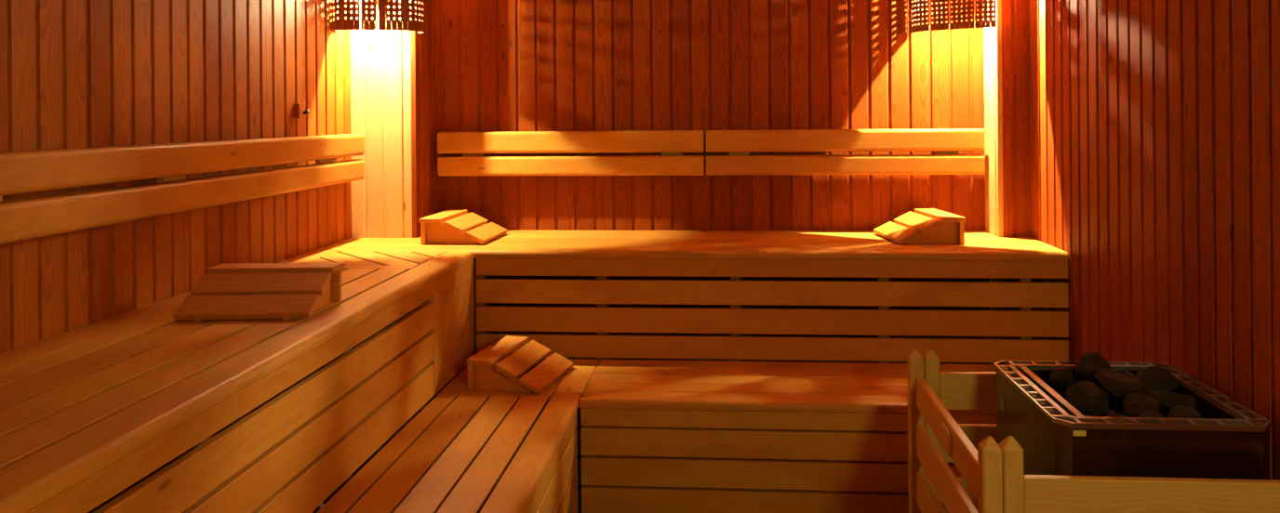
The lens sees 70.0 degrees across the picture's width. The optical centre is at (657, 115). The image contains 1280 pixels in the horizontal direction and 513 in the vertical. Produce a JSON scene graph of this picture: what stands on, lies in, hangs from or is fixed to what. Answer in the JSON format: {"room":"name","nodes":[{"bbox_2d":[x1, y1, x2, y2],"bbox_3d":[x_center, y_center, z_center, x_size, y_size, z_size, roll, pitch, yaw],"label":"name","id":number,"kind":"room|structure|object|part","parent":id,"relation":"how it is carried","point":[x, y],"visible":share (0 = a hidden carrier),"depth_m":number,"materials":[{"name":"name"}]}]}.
{"room":"spa","nodes":[
{"label":"spa","id":0,"kind":"room"},
{"bbox_2d":[0,0,352,512],"bbox_3d":[-1.647,0.317,1.596,0.022,2.320,5.432,0,0,4],"label":"wall","id":1,"kind":"structure","parent":0,"point":[74,73],"depth_m":2.83,"materials":[{"name":"brown wood"}]},
{"bbox_2d":[0,133,364,244],"bbox_3d":[-1.588,0.195,1.683,0.084,0.212,5.115,0,0,4],"label":"backrest","id":2,"kind":"object","parent":1,"relation":"attached to","point":[28,171],"visible":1,"depth_m":2.67,"materials":[{"name":"brown wood"}]},
{"bbox_3d":[-1.573,0.139,1.682,0.054,0.099,5.115,0,0,4],"label":"rail","id":3,"kind":"part","parent":2,"relation":"part of","materials":[{"name":"brown wood"}]},
{"bbox_2d":[293,103,309,118],"bbox_3d":[-1.450,-0.017,3.746,0.047,0.060,0.060,0,0,4],"label":"peg","id":4,"kind":"object","parent":1,"relation":"attached to","point":[300,111],"visible":1,"depth_m":3.73,"materials":[{"name":"brown wood"}]},
{"bbox_2d":[350,0,412,430],"bbox_3d":[-1.286,0.314,4.283,0.287,2.320,0.022,0,0,4],"label":"wall","id":5,"kind":"structure","parent":0,"point":[380,66],"depth_m":4.27,"materials":[{"name":"brown wood"}]},
{"bbox_2d":[333,0,423,33],"bbox_3d":[-1.266,-0.563,4.176,0.407,0.367,0.208,0,0,-9],"label":"lamp","id":6,"kind":"object","parent":5,"relation":"attached to","point":[405,23],"visible":1,"depth_m":4.09,"materials":[{"name":"brown wood"}]},
{"bbox_2d":[410,0,438,406],"bbox_3d":[-1.122,0.313,4.405,0.022,2.320,0.290,0,0,4],"label":"wall","id":7,"kind":"structure","parent":0,"point":[422,46],"depth_m":4.37,"materials":[{"name":"red wood"}]},
{"bbox_2d":[311,413,953,512],"bbox_3d":[-0.063,1.479,1.611,3.216,0.030,5.802,0,0,4],"label":"floor","id":8,"kind":"structure","parent":0,"point":[579,427],"depth_m":3.86,"materials":[{"name":"wood"}]},
{"bbox_2d":[0,250,474,512],"bbox_3d":[-1.297,1.023,1.388,0.692,0.898,4.969,0,0,4],"label":"bench","id":9,"kind":"object","parent":8,"relation":"on","point":[87,413],"visible":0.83,"depth_m":2.17,"materials":[{"name":"brown wood"}]},
{"bbox_3d":[-1.379,0.588,1.166,0.570,0.026,4.515,0,0,4],"label":"seat","id":10,"kind":"part","parent":9,"relation":"part of","materials":[{"name":"brown wood"}]},
{"bbox_2d":[173,262,343,321],"bbox_3d":[-1.155,0.515,2.681,0.375,0.115,0.292,0,0,-1],"label":"headrest cover","id":11,"kind":"object","parent":9,"relation":"on","point":[233,291],"visible":1,"depth_m":2.64,"materials":[{"name":"brown wood"}]},
{"bbox_3d":[-1.186,0.586,3.645,0.576,0.026,0.451,0,0,4],"label":"corner panel","id":12,"kind":"part","parent":9,"relation":"part of","materials":[{"name":"brown wood"}]},
{"bbox_3d":[-0.799,0.811,3.576,0.023,0.412,0.529,0,0,4],"label":"panel","id":13,"kind":"part","parent":9,"relation":"part of","materials":[{"name":"brown wood"}]},
{"bbox_2d":[316,359,599,512],"bbox_3d":[-0.688,1.243,1.341,0.523,0.448,4.968,0,0,4],"label":"bench","id":14,"kind":"object","parent":8,"relation":"on","point":[451,457],"visible":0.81,"depth_m":2.77,"materials":[{"name":"brown wood"}]},
{"bbox_3d":[-0.764,1.033,1.093,0.412,0.026,4.462,0,0,4],"label":"seat","id":15,"kind":"part","parent":14,"relation":"part of","materials":[{"name":"brown wood"}]},
{"bbox_3d":[-0.519,1.031,3.567,0.523,0.026,0.503,0,0,4],"label":"corner panel","id":16,"kind":"part","parent":14,"relation":"part of","materials":[{"name":"brown wood"}]},
{"bbox_2d":[466,335,573,394],"bbox_3d":[-0.519,0.960,3.527,0.292,0.115,0.375,0,0,14],"label":"headrest cover","id":17,"kind":"object","parent":14,"relation":"on","point":[499,366],"visible":1,"depth_m":3.42,"materials":[{"name":"brown wood"}]},
{"bbox_3d":[-0.462,1.239,1.053,0.023,0.376,4.429,0,0,4],"label":"panel","id":18,"kind":"part","parent":14,"relation":"part of","materials":[{"name":"brown wood"}]},
{"bbox_2d":[317,230,1068,463],"bbox_3d":[0.124,1.012,4.114,3.112,0.898,0.678,0,0,4],"label":"bench","id":19,"kind":"object","parent":8,"relation":"on","point":[735,255],"visible":0.72,"depth_m":3.77,"materials":[{"name":"brown wood"}]},
{"bbox_2d":[419,210,507,244],"bbox_3d":[-0.880,0.513,4.198,0.292,0.115,0.375,0,0,7],"label":"headrest cover","id":20,"kind":"object","parent":19,"relation":"on","point":[459,227],"visible":1,"depth_m":4.05,"materials":[{"name":"brown wood"}]},
{"bbox_3d":[0.125,0.576,4.169,3.112,0.026,0.568,0,0,4],"label":"seat","id":21,"kind":"part","parent":19,"relation":"part of","materials":[{"name":"brown wood"}]},
{"bbox_3d":[0.444,0.801,3.764,2.418,0.413,0.023,0,0,4],"label":"panel","id":22,"kind":"part","parent":19,"relation":"part of","materials":[{"name":"brown wood"}]},
{"bbox_2d":[873,208,965,244],"bbox_3d":[1.164,0.497,4.090,0.292,0.115,0.375,0,0,-3],"label":"headrest cover","id":23,"kind":"object","parent":19,"relation":"on","point":[925,225],"visible":1,"depth_m":3.94,"materials":[{"name":"brown wood"}]},
{"bbox_2d":[579,360,1008,512],"bbox_3d":[0.687,1.232,3.458,1.891,0.448,0.538,0,0,4],"label":"bench","id":24,"kind":"object","parent":8,"relation":"on","point":[816,400],"visible":0.61,"depth_m":3.23,"materials":[{"name":"brown wood"}]},
{"bbox_3d":[0.669,1.230,3.204,1.888,0.376,0.023,0,0,4],"label":"panel","id":25,"kind":"part","parent":24,"relation":"part of","materials":[{"name":"brown wood"}]},
{"bbox_3d":[0.690,1.021,3.513,1.891,0.026,0.426,0,0,4],"label":"seat","id":26,"kind":"part","parent":24,"relation":"part of","materials":[{"name":"brown wood"}]},
{"bbox_2d":[907,349,1279,512],"bbox_3d":[1.160,1.094,2.456,0.796,0.719,0.824,0,0,4],"label":"fence","id":27,"kind":"object","parent":8,"relation":"on","point":[993,480],"visible":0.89,"depth_m":2.08,"materials":[{"name":"brown wood"}]},
{"bbox_3d":[0.815,1.097,2.869,0.044,0.719,0.044,0,0,4],"label":"post","id":28,"kind":"part","parent":27,"relation":"part of","materials":[{"name":"brown wood"}]},
{"bbox_3d":[0.792,1.163,2.482,0.024,0.100,0.730,0,0,4],"label":"rail","id":29,"kind":"part","parent":27,"relation":"part of","materials":[{"name":"brown wood"}]},
{"bbox_3d":[0.862,1.097,2.870,0.044,0.719,0.044,0,0,4],"label":"post","id":30,"kind":"part","parent":27,"relation":"part of","materials":[{"name":"brown wood"}]},
{"bbox_3d":[0.769,0.865,2.429,0.008,0.065,0.100,0,0,4],"label":"latch plate","id":31,"kind":"part","parent":27,"relation":"part of","materials":[{"name":"brown wood"}]},
{"bbox_3d":[0.791,1.014,2.482,0.024,0.097,0.730,0,0,4],"label":"rail","id":32,"kind":"part","parent":27,"relation":"part of","materials":[{"name":"brown wood"}]},
{"bbox_3d":[0.790,0.863,2.482,0.024,0.090,0.730,0,0,4],"label":"rail","id":33,"kind":"part","parent":27,"relation":"part of","materials":[{"name":"brown wood"}]},
{"bbox_3d":[1.236,1.189,2.838,0.704,0.110,0.022,0,0,4],"label":"rail","id":34,"kind":"part","parent":27,"relation":"part of","materials":[{"name":"brown wood"}]},
{"bbox_3d":[1.234,0.862,2.838,0.704,0.115,0.022,0,0,4],"label":"rail","id":35,"kind":"part","parent":27,"relation":"part of","materials":[{"name":"brown wood"}]},
{"bbox_3d":[1.235,1.026,2.838,0.704,0.117,0.022,0,0,4],"label":"rail","id":36,"kind":"part","parent":27,"relation":"part of","materials":[{"name":"brown wood"}]},
{"bbox_3d":[0.765,1.097,2.095,0.044,0.719,0.044,0,0,4],"label":"post","id":37,"kind":"part","parent":27,"relation":"part of","materials":[{"name":"brown wood"}]},
{"bbox_3d":[0.813,1.097,2.095,0.044,0.719,0.044,0,0,4],"label":"post","id":38,"kind":"part","parent":27,"relation":"part of","materials":[{"name":"brown wood"}]},
{"bbox_3d":[1.179,0.873,2.061,0.694,0.100,0.024,0,0,4],"label":"rail","id":39,"kind":"part","parent":27,"relation":"part of","materials":[{"name":"brown wood"}]},
{"bbox_2d":[993,351,1272,479],"bbox_3d":[1.235,1.069,2.444,0.510,0.767,0.556,0,0,4],"label":"stove","id":40,"kind":"object","parent":8,"relation":"on","point":[1228,443],"depth_m":2.25,"materials":[{"name":"metal"}]},
{"bbox_3d":[0.997,0.836,2.637,0.001,0.040,0.030,0,0,4],"label":"rating plate","id":41,"kind":"part","parent":40,"relation":"part of","materials":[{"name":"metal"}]},
{"bbox_3d":[1.157,0.757,2.620,0.063,0.069,0.072,0,0,23],"label":"stove stone","id":42,"kind":"part","parent":40,"relation":"part of","materials":[{"name":"grey stone"}]},
{"bbox_3d":[1.010,0.762,2.187,0.030,0.014,0.002,0,0,4],"label":"indicator plate","id":43,"kind":"part","parent":40,"relation":"part of","materials":[{"name":"yellow metal"}]},
{"bbox_3d":[1.148,0.762,2.440,0.104,0.093,0.107,0,0,4],"label":"stove stone","id":44,"kind":"part","parent":40,"relation":"part of","materials":[{"name":"stone"}]},
{"bbox_3d":[1.253,0.721,2.639,0.097,0.072,0.098,0,0,-44],"label":"stove stone","id":45,"kind":"part","parent":40,"relation":"part of","materials":[{"name":"stone"}]},
{"bbox_3d":[1.302,0.858,2.615,0.058,0.062,0.079,0,0,26],"label":"stove stone","id":46,"kind":"part","parent":40,"relation":"part of","materials":[{"name":"grey stone"}]},
{"bbox_3d":[1.287,0.758,2.543,0.128,0.089,0.097,0,0,40],"label":"stove stone","id":47,"kind":"part","parent":40,"relation":"part of","materials":[{"name":"stone"}]},
{"bbox_3d":[1.341,0.771,2.632,0.067,0.070,0.067,0,0,4],"label":"stove stone","id":48,"kind":"part","parent":40,"relation":"part of","materials":[{"name":"grey stone"}]},
{"bbox_3d":[1.263,0.791,2.321,0.071,0.063,0.073,0,0,-19],"label":"stove stone","id":49,"kind":"part","parent":40,"relation":"part of","materials":[{"name":"grey stone"}]},
{"bbox_3d":[1.395,0.752,2.566,0.112,0.094,0.111,0,0,4],"label":"stove stone","id":50,"kind":"part","parent":40,"relation":"part of","materials":[{"name":"grey stone"}]},
{"bbox_3d":[1.381,0.769,2.462,0.116,0.054,0.094,0,0,4],"label":"stove stone","id":51,"kind":"part","parent":40,"relation":"part of","materials":[{"name":"grey stone"}]},
{"bbox_3d":[1.219,0.763,2.171,0.377,0.022,0.002,0,0,4],"label":"vent plate","id":52,"kind":"part","parent":40,"relation":"part of","materials":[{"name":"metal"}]},
{"bbox_3d":[1.087,0.858,2.540,0.073,0.062,0.079,0,0,4],"label":"stove stone","id":53,"kind":"object","parent":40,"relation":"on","visible":0},
{"bbox_2d":[1044,391,1066,412],"bbox_3d":[1.112,0.792,2.522,0.079,0.065,0.081,0,0,4],"label":"stone","id":54,"kind":"object","parent":53,"relation":"on","point":[1061,393],"visible":0.2,"depth_m":2.51,"materials":[{"name":"grey stone"}]},
{"bbox_3d":[1.176,0.856,2.359,0.084,0.064,0.088,0,0,4],"label":"stove stone","id":55,"kind":"object","parent":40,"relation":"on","visible":0},
{"bbox_2d":[1106,411,1130,417],"bbox_3d":[1.178,0.792,2.340,0.089,0.073,0.078,0,0,4],"label":"stone","id":56,"kind":"object","parent":55,"relation":"on","point":[1112,414],"visible":0.2,"depth_m":2.32,"materials":[{"name":"grey stone"}]},
{"bbox_3d":[1.286,0.858,2.440,0.085,0.060,0.077,0,0,4],"label":"stove stone","id":57,"kind":"object","parent":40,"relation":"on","visible":0},
{"bbox_2d":[1122,392,1159,417],"bbox_3d":[1.278,0.780,2.424,0.101,0.078,0.091,0,0,-37],"label":"stone","id":58,"kind":"object","parent":57,"relation":"on","point":[1134,404],"visible":0.68,"depth_m":2.41,"materials":[{"name":"grey stone"}]},
{"bbox_3d":[1.375,0.856,2.343,0.074,0.065,0.072,0,0,4],"label":"stove stone","id":59,"kind":"object","parent":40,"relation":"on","visible":0},
{"bbox_2d":[1167,405,1200,418],"bbox_3d":[1.358,0.786,2.362,0.095,0.070,0.076,0,0,-44],"label":"stone","id":60,"kind":"object","parent":59,"relation":"on","point":[1178,411],"visible":0.38,"depth_m":2.34,"materials":[{"name":"stone"}]},
{"bbox_2d":[434,0,986,413],"bbox_3d":[0.229,0.302,4.459,2.702,2.320,0.022,0,0,4],"label":"wall","id":61,"kind":"structure","parent":0,"point":[501,65],"depth_m":4.45,"materials":[{"name":"red wood"}]},
{"bbox_2d":[437,130,704,176],"bbox_3d":[-0.423,0.187,4.454,1.300,0.216,0.086,0,0,4],"label":"backrest","id":62,"kind":"object","parent":61,"relation":"attached to","point":[672,144],"visible":1,"depth_m":4.41,"materials":[{"name":"brown wood"}]},
{"bbox_3d":[-0.424,0.248,4.439,1.300,0.095,0.056,0,0,4],"label":"rail","id":63,"kind":"part","parent":62,"relation":"part of","materials":[{"name":"brown wood"}]},
{"bbox_3d":[-0.425,0.132,4.439,1.300,0.105,0.056,0,0,4],"label":"rail","id":64,"kind":"part","parent":62,"relation":"part of","materials":[{"name":"brown wood"}]},
{"bbox_2d":[706,128,985,175],"bbox_3d":[0.884,0.177,4.354,1.299,0.216,0.086,0,0,4],"label":"backrest","id":65,"kind":"object","parent":61,"relation":"attached to","point":[947,143],"visible":1,"depth_m":4.31,"materials":[{"name":"brown wood"}]},
{"bbox_3d":[0.882,0.121,4.340,1.299,0.105,0.056,0,0,4],"label":"rail","id":66,"kind":"part","parent":65,"relation":"part of","materials":[{"name":"brown wood"}]},
{"bbox_3d":[0.883,0.237,4.340,1.299,0.095,0.056,0,0,4],"label":"rail","id":67,"kind":"part","parent":65,"relation":"part of","materials":[{"name":"brown wood"}]},
{"bbox_2d":[911,0,996,33],"bbox_3d":[1.359,-0.579,4.227,0.335,0.373,0.266,0,0,4],"label":"lamp","id":68,"kind":"object","parent":61,"relation":"attached to","point":[917,16],"visible":1,"depth_m":4.19,"materials":[{"name":"brown wood"}]},
{"bbox_2d":[983,0,1004,364],"bbox_3d":[1.558,0.291,4.234,0.022,2.320,0.218,0,0,4],"label":"wall","id":69,"kind":"structure","parent":0,"point":[992,36],"depth_m":4.19,"materials":[{"name":"brown wood"}]},
{"bbox_2d":[1001,0,1030,339],"bbox_3d":[1.622,0.291,4.131,0.121,2.320,0.022,0,0,4],"label":"wall","id":70,"kind":"structure","parent":0,"point":[1015,13],"depth_m":4.12,"materials":[{"name":"red wood"}]},
{"bbox_2d":[1028,0,1279,480],"bbox_3d":[1.492,0.292,1.492,0.022,2.320,5.702,0,0,4],"label":"wall","id":71,"kind":"structure","parent":0,"point":[1155,124],"depth_m":2.84,"materials":[{"name":"red wood"}]}
]}

